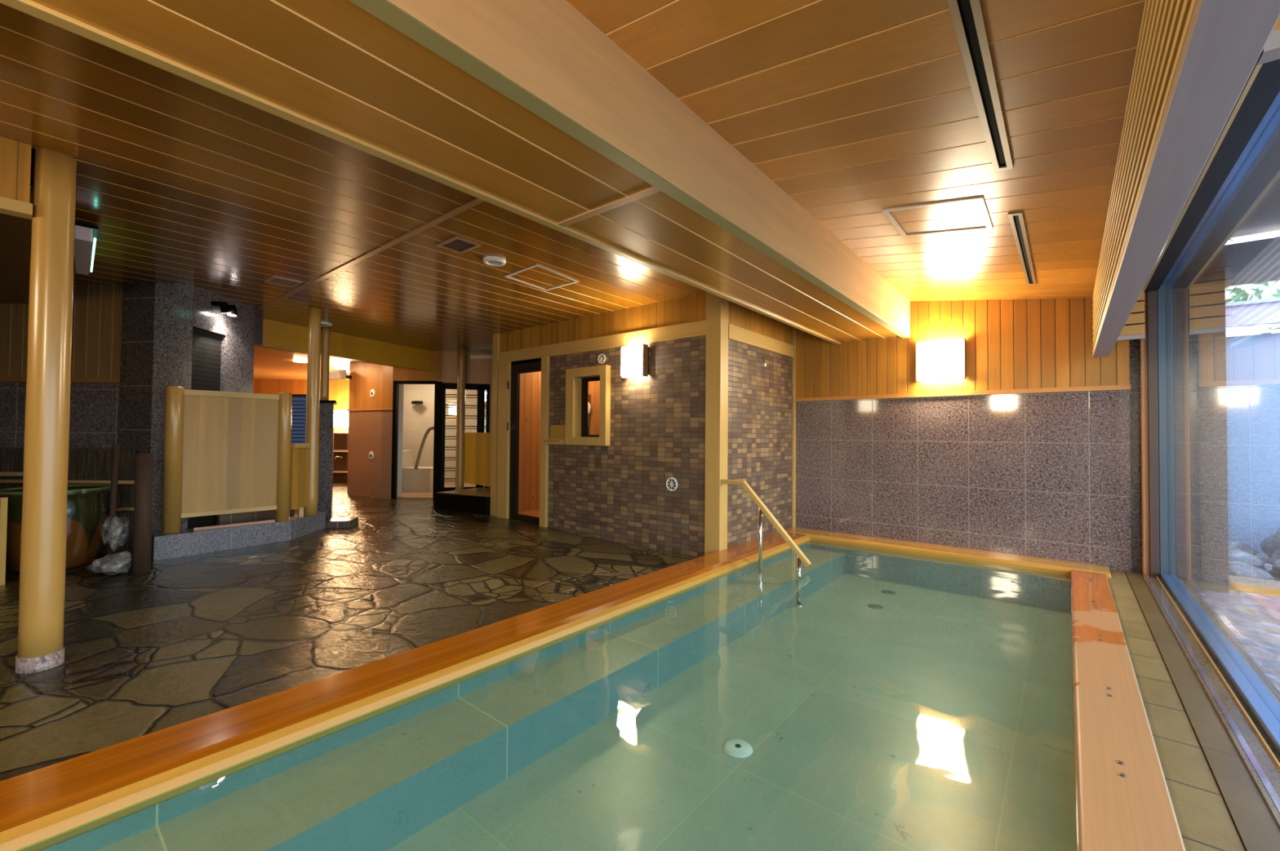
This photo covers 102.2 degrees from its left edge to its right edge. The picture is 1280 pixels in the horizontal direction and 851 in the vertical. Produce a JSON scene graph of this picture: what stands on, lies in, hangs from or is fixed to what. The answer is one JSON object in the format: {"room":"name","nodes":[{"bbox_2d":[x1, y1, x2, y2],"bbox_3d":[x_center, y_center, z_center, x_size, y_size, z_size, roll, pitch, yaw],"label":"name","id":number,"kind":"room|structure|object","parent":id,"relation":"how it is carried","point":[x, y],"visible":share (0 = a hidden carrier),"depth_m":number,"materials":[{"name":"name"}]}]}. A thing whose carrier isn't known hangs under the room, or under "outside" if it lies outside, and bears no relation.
{"room":"spa","nodes":[
{"label":"spa","id":0,"kind":"room"},
{"bbox_2d":[0,185,32,303],"bbox_3d":[-5.493,-1.263,3.678,5.260,0.190,1.730,0,-1,40],"label":"ceiling","id":1,"kind":"structure","parent":0,"point":[15,233],"depth_m":3.56,"materials":[{"name":"wood"}]},
{"bbox_2d":[0,284,122,449],"bbox_3d":[-6.361,-0.042,4.905,2.993,2.660,0.110,0,-1,0],"label":"wall","id":2,"kind":"structure","parent":0,"point":[97,309],"depth_m":4.86,"materials":[{"name":"brown"}]},
{"bbox_2d":[0,377,119,382],"bbox_3d":[-6.357,-0.436,4.842,2.992,0.045,0.030,0,-1,0],"label":"trim","id":3,"kind":"structure","parent":2,"relation":"attached to","point":[2,379],"depth_m":4.83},
{"bbox_2d":[192,284,263,345],"bbox_3d":[-4.385,-1.121,5.377,0.250,0.390,1.054,1,-1,-6],"label":"lintel","id":4,"kind":"object","parent":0,"point":[247,326],"visible":0.68,"depth_m":5.30,"materials":[{"name":"stone"}]},
{"bbox_2d":[220,335,253,393],"bbox_3d":[-4.396,0.146,5.502,0.220,2.140,0.450,1,-1,-6],"label":"wall pier","id":5,"kind":"structure","parent":0,"point":[237,366],"depth_m":5.47,"materials":[{"name":"stone"}]},
{"bbox_2d":[187,328,221,529],"bbox_3d":[-4.296,0.140,5.060,0.030,2.138,0.440,1,-1,-6],"label":"shutter","id":6,"kind":"object","parent":5,"relation":"attached to","point":[206,346],"visible":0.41,"depth_m":5.08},
{"bbox_2d":[253,379,349,433],"bbox_3d":[-8.236,0.036,12.248,5.490,2.650,0.100,0,-1,0],"label":"wall","id":7,"kind":"structure","parent":0,"point":[339,390],"depth_m":12.21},
{"bbox_2d":[333,410,348,426],"bbox_3d":[-6.843,-0.155,11.802,0.260,0.380,0.200,0,-1,0],"label":"wall lamp","id":8,"kind":"object","parent":7,"relation":"attached to","point":[341,417],"visible":0.73,"depth_m":11.70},
{"bbox_2d":[0,481,692,782],"bbox_3d":[-5.351,1.502,9.520,15.600,0.565,11.100,0,-1,40],"label":"floor","id":9,"kind":"structure","parent":0,"point":[186,638],"depth_m":3.40,"materials":[{"name":"stone"}]},
{"bbox_2d":[0,497,8,585],"bbox_3d":[-4.982,0.847,3.713,0.782,0.660,0.040,1,-1,-1],"label":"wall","id":10,"kind":"structure","parent":9,"relation":"on","point":[3,500],"depth_m":3.72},
{"bbox_2d":[0,486,22,573],"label":"jar","id":11,"kind":"object","parent":9,"relation":"on","point":[15,495],"depth_m":3.89,"materials":[{"name":"ceramic"}]},
{"bbox_2d":[14,148,76,674],"bbox_3d":[-2.952,-0.052,2.575,0.159,2.610,0.159,0,-1,40],"label":"round column","id":12,"kind":"structure","parent":9,"relation":"on","point":[40,645],"depth_m":2.53,"materials":[{"name":"wood"}]},
{"bbox_2d":[0,448,136,553],"bbox_3d":[-5.983,0.697,4.671,2.773,0.980,0.050,0,-1,0],"label":"fence","id":13,"kind":"object","parent":9,"relation":"on","point":[83,464],"visible":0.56,"depth_m":4.65,"materials":[{"name":"wood"}]},
{"bbox_2d":[0,479,134,484],"bbox_3d":[-5.758,0.502,4.559,2.660,0.054,0.036,0,-1,0],"label":"bamboo pole","id":14,"kind":"object","parent":13,"relation":"attached to","point":[2,481],"visible":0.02,"depth_m":4.54,"materials":[{"name":"brown"}]},
{"bbox_2d":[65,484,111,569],"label":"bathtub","id":15,"kind":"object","parent":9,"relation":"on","point":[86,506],"depth_m":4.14,"materials":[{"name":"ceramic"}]},
{"bbox_2d":[85,551,132,575],"bbox_3d":[-4.111,1.078,4.016,0.232,0.182,0.265,0,-1,26],"label":"rock","id":16,"kind":"object","parent":9,"relation":"on","point":[120,562],"visible":0.98,"depth_m":3.97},
{"bbox_2d":[100,515,130,551],"bbox_3d":[-4.145,0.853,4.082,0.171,0.289,0.166,0,-1,40],"label":"rock","id":17,"kind":"object","parent":16,"relation":"on","point":[115,532],"visible":1,"depth_m":4.05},
{"bbox_2d":[107,445,119,554],"bbox_3d":[-4.319,0.678,4.238,0.053,1.031,0.055,0,-1,40],"label":"pole","id":18,"kind":"object","parent":9,"relation":"on","point":[116,449],"visible":0.6,"depth_m":4.23,"materials":[{"name":"brown wood"}]},
{"bbox_2d":[131,453,153,573],"bbox_3d":[-3.981,0.719,4.135,0.118,0.992,0.116,0,-1,40],"label":"log post","id":19,"kind":"object","parent":9,"relation":"on","point":[144,463],"visible":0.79,"depth_m":4.09,"materials":[{"name":"brown wood"}]},
{"bbox_2d":[118,281,193,532],"bbox_3d":[-4.524,-0.062,4.870,0.520,2.530,0.510,0,-1,40],"label":"wall pier","id":20,"kind":"object","parent":9,"relation":"on","point":[157,344],"visible":0.5,"depth_m":4.78,"materials":[{"name":"stone"}]},
{"bbox_2d":[161,386,292,533],"bbox_3d":[-3.962,0.312,5.013,0.131,1.322,0.984,0,-1,40],"label":"wooden screen","id":21,"kind":"object","parent":9,"relation":"on","point":[225,452],"visible":1,"depth_m":4.96,"materials":[{"name":"wood"}]},
{"bbox_2d":[151,511,325,560],"bbox_3d":[-3.904,1.106,5.200,0.447,0.258,1.609,0,-1,26],"label":"stone plinth","id":22,"kind":"object","parent":9,"relation":"on","point":[184,543],"visible":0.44,"depth_m":4.89,"materials":[{"name":"stone"}]},
{"bbox_2d":[193,520,275,530],"bbox_3d":[-3.905,0.961,4.993,0.025,0.023,0.630,0,-1,40],"label":"rail","id":23,"kind":"object","parent":22,"relation":"on","point":[268,521],"visible":1,"depth_m":4.97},
{"bbox_2d":[216,509,294,525],"bbox_3d":[-4.085,1.000,5.516,0.060,0.440,0.718,0,-1,27],"label":"kerb","id":24,"kind":"object","parent":9,"relation":"on","point":[241,517],"visible":0.18,"depth_m":5.40,"materials":[{"name":"stone"}]},
{"bbox_2d":[289,443,311,516],"bbox_3d":[-3.663,0.590,5.538,0.097,0.792,0.242,0,-1,1],"label":"wooden screen","id":25,"kind":"object","parent":9,"relation":"on","point":[299,452],"visible":0.86,"depth_m":5.52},
{"bbox_2d":[303,307,321,515],"bbox_3d":[-3.636,-0.157,5.740,0.128,2.292,0.128,0,-1,40],"label":"round column","id":26,"kind":"structure","parent":9,"relation":"on","point":[313,399],"depth_m":5.70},
{"bbox_2d":[317,403,334,519],"bbox_3d":[-4.137,0.478,6.793,0.181,1.530,0.565,1,-1,-30],"label":"stone wall","id":27,"kind":"structure","parent":9,"relation":"on","point":[326,411],"depth_m":6.59,"materials":[{"name":"stone"}]},
{"bbox_2d":[320,400,337,404],"bbox_3d":[-4.123,-0.302,6.804,0.223,0.030,0.672,1,-1,-31],"label":"cap","id":28,"kind":"object","parent":27,"relation":"on","point":[335,402],"visible":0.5,"depth_m":6.57,"materials":[{"name":"black"}]},
{"bbox_2d":[320,327,329,400],"bbox_3d":[-4.155,-0.802,6.814,0.099,0.970,0.099,0,-1,40],"label":"round column","id":29,"kind":"structure","parent":28,"relation":"on","point":[325,351],"depth_m":6.78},
{"bbox_2d":[333,433,348,481],"bbox_3d":[-6.758,0.717,11.635,0.488,1.090,0.300,0,-1,0],"label":"shelf","id":30,"kind":"object","parent":9,"relation":"on","point":[340,440],"visible":0.46,"depth_m":11.58,"materials":[{"name":"brown"}]},
{"bbox_2d":[326,517,358,528],"bbox_3d":[-3.538,1.183,6.124,0.272,0.145,0.284,1,-1,-11],"label":"stone plinth","id":31,"kind":"object","parent":9,"relation":"on","point":[335,522],"visible":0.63,"depth_m":6.01,"materials":[{"name":"stone"}]},
{"bbox_2d":[401,450,433,492],"bbox_3d":[-4.223,0.857,9.808,0.686,0.755,0.550,0,-1,0],"label":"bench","id":32,"kind":"object","parent":9,"relation":"on","point":[420,479],"visible":0.59,"depth_m":9.58,"materials":[{"name":"beige tile"}]},
{"bbox_2d":[433,493,490,515],"bbox_3d":[-2.272,1.143,7.649,1.177,0.305,0.918,0,-1,28],"label":"stone bench","id":33,"kind":"object","parent":9,"relation":"on","point":[481,505],"visible":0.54,"depth_m":7.26,"materials":[{"name":"black"}]},
{"bbox_2d":[437,487,490,497],"bbox_3d":[-2.279,0.987,7.654,1.148,0.006,0.849,0,-1,30],"label":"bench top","id":34,"kind":"structure","parent":33,"relation":"on","point":[480,491],"depth_m":7.58,"materials":[{"name":"wood"}]},
{"bbox_2d":[455,348,466,490],"bbox_3d":[-2.924,-0.005,8.419,0.134,2.480,0.134,0,-1,40],"label":"round column","id":35,"kind":"structure","parent":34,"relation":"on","point":[461,362],"depth_m":8.37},
{"bbox_2d":[462,432,491,487],"bbox_3d":[-2.379,0.508,7.844,0.050,0.800,1.462,1,-1,-41],"label":"wooden screen","id":36,"kind":"object","parent":35,"relation":"attached to","point":[477,446],"visible":0.59,"depth_m":7.97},
{"bbox_2d":[489,333,499,515],"bbox_3d":[-1.963,0.013,7.137,0.125,2.550,0.130,0,-1,40],"label":"post","id":37,"kind":"object","parent":9,"relation":"on","point":[495,337],"visible":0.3,"depth_m":7.08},
{"bbox_2d":[40,542,1075,850],"bbox_3d":[0.428,1.305,2.176,2.190,0.320,7.150,0,-1,40],"label":"basin","id":38,"kind":"object","parent":9,"relation":"in","point":[939,717],"visible":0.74,"depth_m":2.31,"materials":[{"name":"liquid"}]},
{"bbox_2d":[0,532,810,850],"bbox_3d":[-0.547,1.311,2.983,0.349,0.383,7.110,0,-1,40],"label":"rim","id":39,"kind":"object","parent":38,"relation":"attached to","point":[44,808],"visible":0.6,"depth_m":1.95,"materials":[{"name":"brown wood"}]},
{"bbox_2d":[723,739,752,758],"bbox_3d":[0.446,1.461,2.345,0.132,0.015,0.132,0,-1,40],"label":"outlet","id":40,"kind":"object","parent":38,"relation":"on","point":[739,748],"visible":1,"depth_m":2.33,"materials":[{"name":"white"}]},
{"bbox_2d":[720,479,811,607],"bbox_3d":[1.090,1.008,4.551,0.845,1.016,0.072,0,-1,40],"label":"handrail","id":41,"kind":"object","parent":38,"relation":"on","point":[801,557],"visible":1,"depth_m":4.50,"materials":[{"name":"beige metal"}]},
{"bbox_2d":[784,527,1111,578],"bbox_3d":[2.765,1.379,5.086,2.760,0.385,0.355,0,-1,40],"label":"rim","id":42,"kind":"object","parent":38,"relation":"attached to","point":[1026,564],"visible":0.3,"depth_m":4.82,"materials":[{"name":"brown wood"}]},
{"bbox_2d":[1071,569,1186,850],"bbox_3d":[1.341,1.296,1.417,0.218,0.386,7.105,0,-1,40],"label":"rim","id":43,"kind":"object","parent":38,"relation":"attached to","point":[1122,799],"visible":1,"depth_m":1.81,"materials":[{"name":"brown wood"}]},
{"bbox_2d":[704,291,728,555],"bbox_3d":[0.729,0.035,4.917,0.163,2.630,0.145,0,-1,40],"label":"post","id":44,"kind":"object","parent":9,"relation":"on","point":[717,307],"visible":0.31,"depth_m":4.86,"materials":[{"name":"wood"}]},
{"bbox_3d":[-6.474,0.847,9.658,0.943,0.900,0.817,0,-1,40],"label":"pier","id":45,"kind":"object","parent":9,"relation":"on","visible":0},
{"bbox_2d":[291,394,306,444],"bbox_3d":[-6.415,-0.093,9.620,0.500,0.980,0.082,0,-1,0],"label":"window","id":46,"kind":"structure","parent":45,"relation":"attached to","point":[299,401],"depth_m":9.59,"materials":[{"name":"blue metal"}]},
{"bbox_2d":[346,409,392,498],"bbox_3d":[-4.642,0.521,9.036,1.240,1.560,0.420,0,-1,40],"label":"wall panel","id":47,"kind":"object","parent":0,"point":[369,431],"visible":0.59,"depth_m":8.88,"materials":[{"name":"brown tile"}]},
{"bbox_2d":[348,362,393,408],"bbox_3d":[-4.630,-0.806,9.061,1.240,1.025,0.420,0,-1,40],"label":"wall","id":48,"kind":"structure","parent":0,"point":[366,377],"depth_m":8.93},
{"bbox_2d":[328,370,351,380],"bbox_3d":[-5.323,-0.892,9.149,0.330,0.189,0.264,0,-1,11],"label":"wall speaker","id":49,"kind":"object","parent":48,"relation":"attached to","point":[333,375],"visible":0.83,"depth_m":9.05,"materials":[{"name":"beige"}]},
{"bbox_2d":[253,346,492,380],"bbox_3d":[-6.615,-1.162,9.771,11.350,0.080,5.099,0,-1,0],"label":"ceiling","id":50,"kind":"structure","parent":0,"point":[268,364],"depth_m":9.52,"materials":[{"name":"brown"}]},
{"bbox_2d":[396,384,403,497],"bbox_3d":[-4.948,0.023,10.035,0.100,2.650,2.911,1,-1,-35],"label":"door frame","id":51,"kind":"structure","parent":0,"point":[401,386],"depth_m":8.85,"materials":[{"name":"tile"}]},
{"bbox_2d":[393,351,492,384],"bbox_3d":[-2.853,-0.982,8.838,2.576,0.550,0.289,1,-1,-9],"label":"wall","id":52,"kind":"structure","parent":0,"point":[443,364],"depth_m":8.66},
{"bbox_2d":[391,381,442,499],"bbox_3d":[-3.720,0.247,8.669,0.836,1.990,0.100,0,-1,3],"label":"door","id":53,"kind":"structure","parent":52,"relation":"in","point":[438,385],"depth_m":8.62,"materials":[{"name":"black"}]},
{"bbox_2d":[402,384,486,484],"bbox_3d":[-3.585,0.058,11.248,4.480,2.650,0.100,0,-1,0],"label":"wall","id":54,"kind":"structure","parent":0,"point":[417,418],"depth_m":11.20,"materials":[{"name":"paint"}]},
{"bbox_2d":[0,0,899,353],"bbox_3d":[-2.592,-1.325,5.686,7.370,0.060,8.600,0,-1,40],"label":"ceiling","id":55,"kind":"structure","parent":0,"point":[182,180],"depth_m":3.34,"materials":[{"name":"brown"}]},
{"bbox_2d":[0,136,32,219],"bbox_3d":[-3.478,-1.204,1.917,0.090,0.340,1.590,0,-1,40],"label":"transom","id":56,"kind":"object","parent":55,"relation":"attached to","point":[15,156],"visible":1,"depth_m":2.46,"materials":[{"name":"brown"}]},
{"bbox_2d":[73,222,98,275],"bbox_3d":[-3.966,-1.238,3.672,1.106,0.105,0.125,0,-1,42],"label":"exit sign","id":57,"kind":"object","parent":55,"relation":"attached to","point":[85,235],"visible":0.89,"depth_m":3.46,"materials":[{"name":"grey"}]},
{"bbox_2d":[264,275,302,288],"bbox_3d":[-3.265,-1.314,4.724,0.260,0.014,0.220,0,-1,40],"label":"ceiling vent","id":58,"kind":"object","parent":55,"relation":"in","point":[274,280],"visible":1,"depth_m":4.72,"materials":[{"name":"brown"}]},
{"bbox_2d":[253,319,430,370],"bbox_3d":[-3.792,-1.092,8.206,0.160,0.330,4.342,0,-1,25],"label":"cross beam","id":59,"kind":"structure","parent":55,"relation":"attached to","point":[277,335],"depth_m":7.33,"materials":[{"name":"wood"}]},
{"bbox_2d":[256,197,484,311],"bbox_3d":[-3.233,-1.327,4.935,7.340,0.036,0.045,0,-1,40],"label":"trim","id":60,"kind":"structure","parent":55,"relation":"attached to","point":[477,201],"depth_m":3.79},
{"bbox_2d":[0,0,840,344],"bbox_3d":[-0.147,-1.157,2.937,0.050,0.337,7.490,0,-1,40],"label":"trim","id":61,"kind":"structure","parent":55,"relation":"attached to","point":[30,7],"depth_m":1.73,"materials":[{"name":"wood"}]},
{"bbox_2d":[435,235,481,253],"bbox_3d":[-1.321,-1.315,3.764,0.270,0.014,0.200,0,-1,40],"label":"ceiling vent","id":62,"kind":"object","parent":55,"relation":"in","point":[456,244],"visible":1,"depth_m":3.76,"materials":[{"name":"brown"}]},
{"bbox_2d":[483,256,506,266],"bbox_3d":[-1.153,-1.300,4.092,0.176,0.026,0.176,0,-1,40],"label":"smoke detector","id":63,"kind":"object","parent":55,"relation":"attached to","point":[491,260],"visible":1,"depth_m":4.06,"materials":[{"name":"white plastic"}]},
{"bbox_2d":[504,264,579,290],"bbox_3d":[-0.866,-1.298,4.556,0.530,0.010,0.540,0,-1,40],"label":"ceiling hatch","id":64,"kind":"object","parent":55,"relation":"attached to","point":[535,265],"visible":1,"depth_m":4.53,"materials":[{"name":"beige metal"}]},
{"bbox_2d":[557,186,660,226],"bbox_3d":[-0.151,-1.018,2.386,0.645,0.027,0.042,0,-1,40],"label":"trim","id":65,"kind":"structure","parent":55,"relation":"attached to","point":[652,190],"depth_m":2.37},
{"bbox_2d":[488,384,492,488],"bbox_3d":[-1.998,0.304,8.996,1.200,2.000,0.120,1,-1,-14],"label":"wall","id":66,"kind":"structure","parent":0,"point":[491,385],"depth_m":8.80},
{"bbox_2d":[440,382,489,492],"bbox_3d":[-2.932,0.270,8.730,0.790,1.960,0.070,1,-1,-14],"label":"window","id":67,"kind":"structure","parent":66,"relation":"in","point":[481,388],"depth_m":8.71,"materials":[{"name":"black"}]},
{"bbox_2d":[518,371,541,512],"bbox_3d":[-1.451,0.159,7.689,0.003,2.350,1.400,0,-1,40],"label":"wall","id":68,"kind":"structure","parent":0,"point":[530,383],"depth_m":7.51,"materials":[{"name":"brown"}]},
{"bbox_2d":[587,381,599,435],"bbox_3d":[0.324,0.089,7.182,3.460,2.600,0.080,0,-1,40],"label":"wall","id":69,"kind":"structure","parent":0,"point":[593,389],"depth_m":7.99,"materials":[{"name":"brown"}]},
{"bbox_2d":[499,293,706,559],"bbox_3d":[-0.610,0.042,6.022,3.420,2.635,0.080,0,-1,40],"label":"wall","id":70,"kind":"structure","parent":0,"point":[618,492],"depth_m":5.47,"materials":[{"name":"tile"}]},
{"bbox_2d":[496,356,549,527],"bbox_3d":[-1.496,0.216,6.743,1.005,2.138,0.172,0,-1,40],"label":"door","id":71,"kind":"structure","parent":70,"relation":"in","point":[508,383],"depth_m":6.84,"materials":[{"name":"black wood"}]},
{"bbox_2d":[543,425,565,444],"bbox_3d":[-1.034,0.113,6.282,0.365,0.235,0.056,0,-1,40],"label":"rack","id":72,"kind":"object","parent":70,"relation":"attached to","point":[557,433],"visible":0.94,"depth_m":6.26,"materials":[{"name":"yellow wood"}]},
{"bbox_2d":[564,364,610,446],"bbox_3d":[-0.567,-0.219,5.971,0.655,0.895,0.195,0,-1,40],"label":"window","id":73,"kind":"structure","parent":70,"relation":"in","point":[577,380],"depth_m":6.03,"materials":[{"name":"beige wood"}]},
{"bbox_2d":[497,320,706,363],"bbox_3d":[-0.623,-0.931,6.047,3.380,0.144,0.098,0,-1,40],"label":"trim","id":74,"kind":"structure","parent":70,"relation":"attached to","point":[695,329],"depth_m":5.73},
{"bbox_2d":[621,343,648,378],"bbox_3d":[-0.062,-0.677,5.451,0.300,0.334,0.120,0,-1,40],"label":"wall lamp","id":75,"kind":"object","parent":70,"relation":"attached to","point":[634,359],"visible":1,"depth_m":5.38,"materials":[{"name":"glass"}]},
{"bbox_2d":[727,300,792,548],"bbox_3d":[1.286,-0.026,5.538,0.080,2.485,1.520,0,-1,40],"label":"wall","id":76,"kind":"structure","parent":0,"point":[760,445],"depth_m":5.42,"materials":[{"name":"tile"}]},
{"bbox_2d":[728,324,794,357],"bbox_3d":[1.298,-0.888,5.548,0.096,0.140,1.515,0,-1,40],"label":"trim","id":77,"kind":"structure","parent":76,"relation":"attached to","point":[735,333],"depth_m":5.42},
{"bbox_2d":[566,0,1145,301],"bbox_3d":[1.125,-1.357,1.896,1.870,0.375,7.500,0,-1,40],"label":"ceiling","id":78,"kind":"structure","parent":0,"point":[855,109],"depth_m":2.08,"materials":[{"name":"brown"}]},
{"bbox_2d":[348,0,910,338],"bbox_3d":[0.388,-1.192,2.492,0.068,0.416,7.485,0,-1,40],"label":"ceiling beam","id":79,"kind":"structure","parent":78,"relation":"attached to","point":[545,56],"depth_m":1.91,"materials":[{"name":"brown"}]},
{"bbox_2d":[881,196,993,237],"bbox_3d":[1.801,-1.246,3.119,0.508,0.081,0.530,0,-1,40],"label":"ceiling hatch","id":80,"kind":"object","parent":78,"relation":"attached to","point":[980,202],"visible":1,"depth_m":3.05,"materials":[{"name":"beige"}]},
{"bbox_2d":[946,0,1013,171],"bbox_3d":[0.839,-1.235,1.377,0.074,0.020,2.740,0,-1,40],"label":"ceiling vent","id":81,"kind":"object","parent":78,"relation":"in","point":[967,17],"visible":1,"depth_m":1.80,"materials":[{"name":"brown"}]},
{"bbox_2d":[1008,211,1036,284],"bbox_3d":[2.656,-1.177,3.565,0.064,0.019,1.730,0,-1,40],"label":"ceiling vent","id":82,"kind":"object","parent":78,"relation":"in","point":[1016,219],"visible":1,"depth_m":3.38,"materials":[{"name":"brown"}]},
{"bbox_2d":[1092,0,1279,357],"bbox_3d":[1.487,-0.902,1.467,0.102,0.525,7.280,0,-1,40],"label":"ceiling beam","id":83,"kind":"structure","parent":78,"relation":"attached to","point":[1194,60],"depth_m":1.25,"materials":[{"name":"brown"}]},
{"bbox_2d":[795,297,1131,573],"bbox_3d":[2.984,0.051,5.252,2.900,2.850,0.123,0,-1,40],"label":"wall","id":84,"kind":"structure","parent":0,"point":[1043,475],"depth_m":4.95,"materials":[{"name":"stone"}]},
{"bbox_2d":[791,327,795,527],"bbox_3d":[1.791,-0.008,6.133,0.100,2.480,0.050,0,-1,40],"label":"trim","id":85,"kind":"structure","parent":84,"relation":"attached to","point":[793,481],"depth_m":6.09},
{"bbox_2d":[915,337,966,382],"bbox_3d":[2.974,-0.647,5.113,0.420,0.394,0.130,0,-1,40],"label":"wall lamp","id":86,"kind":"object","parent":84,"relation":"attached to","point":[942,359],"visible":1,"depth_m":5.05,"materials":[{"name":"glass"}]},
{"bbox_2d":[795,384,1130,401],"bbox_3d":[2.944,-0.311,5.203,2.905,0.040,0.025,0,-1,40],"label":"trim","id":87,"kind":"structure","parent":84,"relation":"attached to","point":[1127,387],"depth_m":4.95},
{"bbox_2d":[1107,570,1244,850],"bbox_3d":[1.590,1.316,1.444,0.126,0.352,7.465,0,-1,40],"label":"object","id":88,"kind":"structure","parent":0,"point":[1205,823],"depth_m":1.86,"materials":[{"name":"tile"}]},
{"bbox_2d":[1128,270,1229,593],"bbox_3d":[4.354,0.018,4.206,0.545,3.100,0.150,0,-1,40],"label":"wall","id":89,"kind":"structure","parent":0,"point":[1215,347],"depth_m":4.02,"materials":[{"name":"stone"}]},
{"bbox_2d":[1144,58,1279,293],"bbox_3d":[1.788,-1.326,1.360,0.085,0.365,7.480,0,-1,40],"label":"wall","id":90,"kind":"structure","parent":0,"point":[1265,86],"depth_m":2.16,"materials":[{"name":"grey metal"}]},
{"bbox_2d":[1116,290,1145,341],"bbox_3d":[3.910,-0.968,4.150,0.207,0.562,0.042,0,-1,40],"label":"panel","id":91,"kind":"object","parent":90,"relation":"attached to","point":[1134,328],"visible":0.34,"depth_m":4.10,"materials":[{"name":"grey wood"}]},
{"bbox_2d":[1142,62,1262,291],"bbox_3d":[1.716,-1.141,1.349,0.013,0.012,7.380,0,-1,40],"label":"trim","id":92,"kind":"structure","parent":90,"relation":"attached to","point":[1256,68],"depth_m":2.14,"materials":[{"name":"gold metal"}]},
{"bbox_2d":[1139,91,1279,828],"bbox_3d":[1.837,0.131,1.313,0.245,2.720,7.530,0,-1,40],"label":"window","id":93,"kind":"structure","parent":90,"relation":"in","point":[1175,313],"depth_m":3.19,"materials":[{"name":"blue metal"}]},
{"bbox_2d":[1140,293,1149,575],"bbox_3d":[4.109,0.065,4.206,0.030,2.269,0.140,0,-1,40],"label":"post","id":94,"kind":"object","parent":93,"relation":"attached to","point":[1144,362],"visible":0.79,"depth_m":4.16,"materials":[{"name":"brown wood"}]},
{"bbox_2d":[1144,574,1279,813],"bbox_3d":[1.711,1.123,1.307,0.018,0.002,7.400,0,-1,40],"label":"trim","id":95,"kind":"structure","parent":93,"relation":"attached to","point":[1264,779],"depth_m":2.03,"materials":[{"name":"grey"}]},
{"bbox_2d":[1155,576,1279,770],"bbox_3d":[1.754,1.118,1.271,0.006,0.012,7.400,0,-1,40],"label":"trim","id":96,"kind":"structure","parent":93,"relation":"attached to","point":[1272,755],"depth_m":2.22,"materials":[{"name":"gold metal"}]},
{"bbox_2d":[1206,121,1279,286],"bbox_3d":[2.132,-1.349,0.932,0.990,0.130,9.100,0,-1,40],"label":"roof eave","id":97,"kind":"object","parent":90,"relation":"attached to","point":[1243,238],"visible":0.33,"depth_m":3.21},
{"bbox_2d":[1257,16,1279,65],"bbox_3d":[1.187,-0.949,0.859,0.207,0.590,0.042,0,-1,40],"label":"panel","id":98,"kind":"object","parent":90,"relation":"attached to","point":[1271,51],"visible":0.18,"depth_m":0.90,"materials":[{"name":"grey wood"}]},
{"bbox_3d":[-4.664,0.507,1.731,10.600,1.870,0.140,0,-1,40],"label":"wall","id":99,"kind":"structure","parent":0,"visible":0},
{"bbox_2d":[1125,571,1279,850],"bbox_3d":[1.676,1.312,1.373,0.092,0.358,7.465,0,-1,40],"label":"trim","id":100,"kind":"structure","parent":99,"relation":"attached to","point":[1255,826],"depth_m":1.86,"materials":[{"name":"stone"}]},
{"label":"outside","id":101,"kind":"structure","parent":0,"visible":0},
{"bbox_2d":[1254,552,1279,581],"bbox_3d":[6.593,1.524,0.346,8.300,0.380,15.000,0,-1,40],"label":"ground","id":102,"kind":"structure","parent":101,"point":[1264,557],"depth_m":5.46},
{"bbox_2d":[1228,538,1257,555],"bbox_3d":[6.420,1.364,5.693,0.481,0.240,0.427,0,-1,40],"label":"boulder","id":103,"kind":"object","parent":102,"relation":"on","point":[1233,544],"visible":0.25,"depth_m":5.53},
{"bbox_2d":[1228,547,1266,571],"bbox_3d":[5.877,1.358,5.181,0.504,0.276,0.546,0,-1,9],"label":"boulder","id":104,"kind":"object","parent":102,"relation":"on","point":[1234,554],"visible":0.26,"depth_m":4.99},
{"bbox_2d":[1228,561,1273,580],"bbox_3d":[5.340,1.352,4.631,0.461,0.251,0.501,0,-1,40],"label":"boulder","id":105,"kind":"object","parent":102,"relation":"on","point":[1235,568],"visible":0.28,"depth_m":4.50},
{"bbox_2d":[1225,333,1279,553],"bbox_3d":[9.075,0.281,4.296,9.500,2.660,0.200,0,-1,40],"label":"wall","id":106,"kind":"structure","parent":102,"relation":"on","point":[1252,362],"depth_m":5.89,"materials":[{"name":"blue"}]},
{"bbox_2d":[1225,297,1279,336],"bbox_3d":[9.018,-1.241,4.240,9.500,0.380,0.220,0,-1,40],"label":"coping","id":107,"kind":"object","parent":106,"relation":"on","point":[1261,312],"visible":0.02,"depth_m":5.86,"materials":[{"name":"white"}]},
{"bbox_2d":[1225,280,1279,334],"bbox_3d":[8.119,-1.043,6.783,5.239,4.997,2.881,0,-1,40],"label":"tree","id":108,"kind":"object","parent":102,"relation":"on","point":[1239,293],"visible":0.03,"depth_m":6.71,"materials":[{"name":"green plant"}]},
{"bbox_2d":[1228,575,1279,595],"bbox_3d":[5.469,1.351,3.585,2.560,0.230,0.350,0,-1,40],"label":"rim","id":109,"kind":"object","parent":102,"relation":"on","point":[1235,583],"visible":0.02,"depth_m":4.02,"materials":[{"name":"brown wood"}]},
{"bbox_2d":[1259,527,1279,564],"bbox_3d":[6.827,1.277,5.165,0.785,0.534,0.623,0,-1,40],"label":"boulder","id":110,"kind":"object","parent":102,"relation":"on","point":[1270,546],"visible":0.94,"depth_m":5.32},
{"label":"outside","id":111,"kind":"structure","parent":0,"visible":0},
{"bbox_2d":[1208,589,1279,692],"bbox_3d":[2.616,1.196,0.140,2.560,0.001,8.600,0,-1,40],"label":"water","id":112,"kind":"structure","parent":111,"point":[1252,619],"depth_m":3.32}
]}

